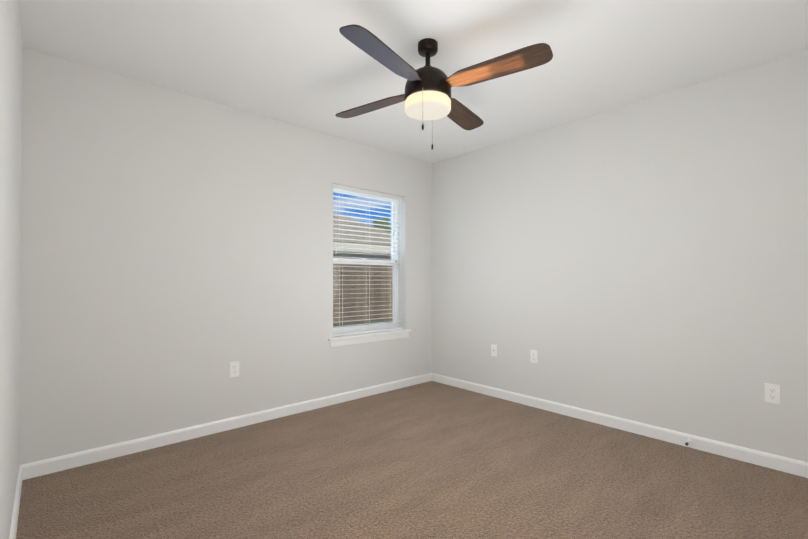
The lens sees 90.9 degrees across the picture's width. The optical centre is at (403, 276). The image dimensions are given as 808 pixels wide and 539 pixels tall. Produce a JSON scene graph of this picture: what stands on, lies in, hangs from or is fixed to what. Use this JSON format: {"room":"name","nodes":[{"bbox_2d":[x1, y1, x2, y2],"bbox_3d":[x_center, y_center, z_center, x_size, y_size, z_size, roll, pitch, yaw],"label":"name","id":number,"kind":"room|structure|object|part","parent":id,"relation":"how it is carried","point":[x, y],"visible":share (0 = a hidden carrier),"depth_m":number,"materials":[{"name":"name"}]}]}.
{"room":"empty bedroom","nodes":[
{"label":"empty bedroom","id":0,"kind":"room"},
{"bbox_2d":[0,0,22,538],"bbox_3d":[-1.074,-0.092,0.892,0.200,2.440,3.860,0,-1,-42],"label":"wall","id":1,"kind":"structure","parent":0,"point":[11,57],"depth_m":1.54,"materials":[{"name":"white paint"}]},
{"bbox_2d":[9,463,28,538],"bbox_3d":[-0.994,1.087,0.953,0.014,0.084,3.460,0,-1,-42],"label":"baseboard","id":2,"kind":"structure","parent":1,"relation":"attached to","point":[23,472],"depth_m":1.93,"materials":[{"name":"white wood"}]},
{"bbox_2d":[19,48,431,464],"bbox_3d":[-0.991,-0.069,3.433,3.330,2.440,0.200,0,-1,-42],"label":"wall","id":3,"kind":"structure","parent":0,"point":[176,253],"depth_m":2.77,"materials":[{"name":"white paint"}]},
{"bbox_2d":[29,373,432,478],"bbox_3d":[-0.920,1.108,3.343,3.270,0.084,0.014,0,-1,-42],"label":"baseboard","id":4,"kind":"structure","parent":3,"relation":"attached to","point":[111,451],"depth_m":2.84,"materials":[{"name":"white wood"}]},
{"bbox_2d":[230,361,238,377],"bbox_3d":[-1.286,0.702,3.019,0.070,0.114,0.008,0,-1,-42],"label":"electrical outlet","id":5,"kind":"object","parent":3,"relation":"attached to","point":[234,369],"visible":1,"depth_m":3.02,"materials":[{"name":"white plastic"}]},
{"bbox_2d":[333,189,397,333],"bbox_3d":[-0.419,-0.149,4.029,0.890,1.410,0.085,0,-1,-42],"label":"window","id":6,"kind":"structure","parent":3,"relation":"in","point":[375,262],"depth_m":4.13,"materials":[{"name":"white plastic"}]},
{"bbox_2d":[333,264,392,326],"bbox_3d":[-0.440,0.194,4.049,0.850,0.685,0.002,0,-1,-42],"label":"screen","id":7,"kind":"object","parent":6,"relation":"attached to","point":[360,300],"depth_m":4.06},
{"bbox_2d":[333,184,402,336],"bbox_3d":[-0.353,-0.151,3.956,0.886,1.405,0.076,0,-1,-42],"label":"window blind","id":8,"kind":"object","parent":6,"relation":"attached to","point":[362,191],"visible":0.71,"depth_m":3.93,"materials":[{"name":"white plastic"}]},
{"bbox_2d":[330,332,408,346],"bbox_3d":[-0.309,0.606,3.900,0.960,0.062,0.013,0,-1,-42],"label":"apron","id":9,"kind":"object","parent":3,"relation":"attached to","point":[344,342],"visible":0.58,"depth_m":3.85,"materials":[{"name":"white wood"}]},
{"bbox_2d":[328,329,411,340],"bbox_3d":[-0.339,0.565,3.934,1.000,0.020,0.153,0,-1,-42],"label":"window sill","id":10,"kind":"structure","parent":3,"relation":"attached to","point":[334,338],"depth_m":3.84,"materials":[{"name":"white wood"}]},
{"bbox_2d":[16,381,807,538],"bbox_3d":[0.236,1.199,2.064,3.730,0.120,3.860,0,-1,-42],"label":"floor","id":11,"kind":"structure","parent":0,"point":[431,460],"depth_m":2.18,"materials":[{"name":"carpet"}]},
{"bbox_2d":[18,0,807,162],"bbox_3d":[0.236,-1.376,2.087,3.730,0.150,3.860,0,-1,-42],"label":"ceiling","id":12,"kind":"structure","parent":0,"point":[305,64],"depth_m":2.27,"materials":[{"name":"white paint"}]},
{"bbox_2d":[335,24,552,149],"bbox_3d":[0.133,-1.027,2.220,0.999,0.546,0.999,0,-1,-11],"label":"fan","id":13,"kind":"object","parent":12,"relation":"hanging from","point":[427,94],"visible":1,"depth_m":2.10,"materials":[{"name":"brown wood"}]},
{"bbox_3d":[-0.187,-1.044,2.437,0.563,0.007,0.146,0,10,34],"label":"blade","id":14,"kind":"part","parent":13,"relation":"part of","materials":[{"name":"brown wood"}]},
{"bbox_3d":[-0.084,-1.049,1.900,0.146,0.007,0.563,13,7,33],"label":"blade","id":15,"kind":"part","parent":13,"relation":"part of","materials":[{"name":"brown wood"}]},
{"bbox_3d":[0.349,-1.043,2.540,0.146,0.007,0.563,-14,-8,33],"label":"blade","id":16,"kind":"part","parent":13,"relation":"part of","materials":[{"name":"brown wood"}]},
{"bbox_3d":[0.453,-1.048,2.003,0.563,0.007,0.146,0,-12,34],"label":"blade","id":17,"kind":"part","parent":13,"relation":"part of","materials":[{"name":"brown wood"}]},
{"bbox_2d":[432,50,807,461],"bbox_3d":[1.545,-0.071,3.259,0.200,2.440,3.860,0,-1,-42],"label":"wall","id":18,"kind":"structure","parent":0,"point":[644,261],"depth_m":2.86,"materials":[{"name":"white paint"}]},
{"bbox_2d":[491,344,496,356],"bbox_3d":[0.868,0.709,3.839,0.017,0.114,0.070,0,-1,-42],"label":"electrical outlet","id":19,"kind":"object","parent":18,"relation":"attached to","point":[493,349],"visible":1,"depth_m":3.84,"materials":[{"name":"white plastic"}]},
{"bbox_2d":[530,350,537,362],"bbox_3d":[1.153,0.707,3.531,0.008,0.114,0.070,0,-1,-42],"label":"electrical outlet","id":20,"kind":"object","parent":18,"relation":"attached to","point":[533,356],"visible":1,"depth_m":3.53,"materials":[{"name":"white plastic"}]},
{"bbox_2d":[433,373,807,477],"bbox_3d":[1.466,1.106,3.176,0.014,0.084,3.460,0,-1,-42],"label":"baseboard","id":21,"kind":"structure","parent":18,"relation":"attached to","point":[780,463],"depth_m":2.85,"materials":[{"name":"white wood"}]},
{"bbox_2d":[765,383,780,403],"bbox_3d":[2.199,0.696,2.373,0.008,0.114,0.070,0,-1,-42],"label":"electrical outlet","id":22,"kind":"object","parent":18,"relation":"attached to","point":[772,393],"visible":1,"depth_m":2.37,"materials":[{"name":"white plastic"}]},
{"label":"outside","id":23,"kind":"structure","parent":0,"visible":0},
{"bbox_2d":[333,320,391,327],"bbox_3d":[-6.510,1.605,26.428,54.000,0.200,41.340,0,-1,-42],"label":"ground","id":24,"kind":"structure","parent":23,"point":[354,323],"depth_m":11.74,"materials":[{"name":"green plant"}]},
{"bbox_2d":[333,212,390,259],"bbox_3d":[-10.309,-1.132,13.811,23.410,5.050,9.071,0,-1,-42],"label":"house","id":25,"kind":"structure","parent":24,"relation":"on","point":[359,238],"depth_m":16.29,"materials":[{"name":"beige"}]},
{"bbox_2d":[333,257,391,323],"bbox_3d":[1.481,0.419,14.633,34.025,1.962,0.146,0,-1,-42],"label":"fence","id":26,"kind":"object","parent":24,"relation":"on","point":[352,287],"depth_m":12.06,"materials":[{"name":"brown wood"}]},
{"bbox_2d":[373,218,390,231],"bbox_3d":[-1.520,-1.125,25.141,1.726,5.238,1.391,0,-1,-42],"label":"tree","id":27,"kind":"object","parent":24,"relation":"on","point":[382,223],"depth_m":24.76,"materials":[{"name":"green plant"}]}
]}

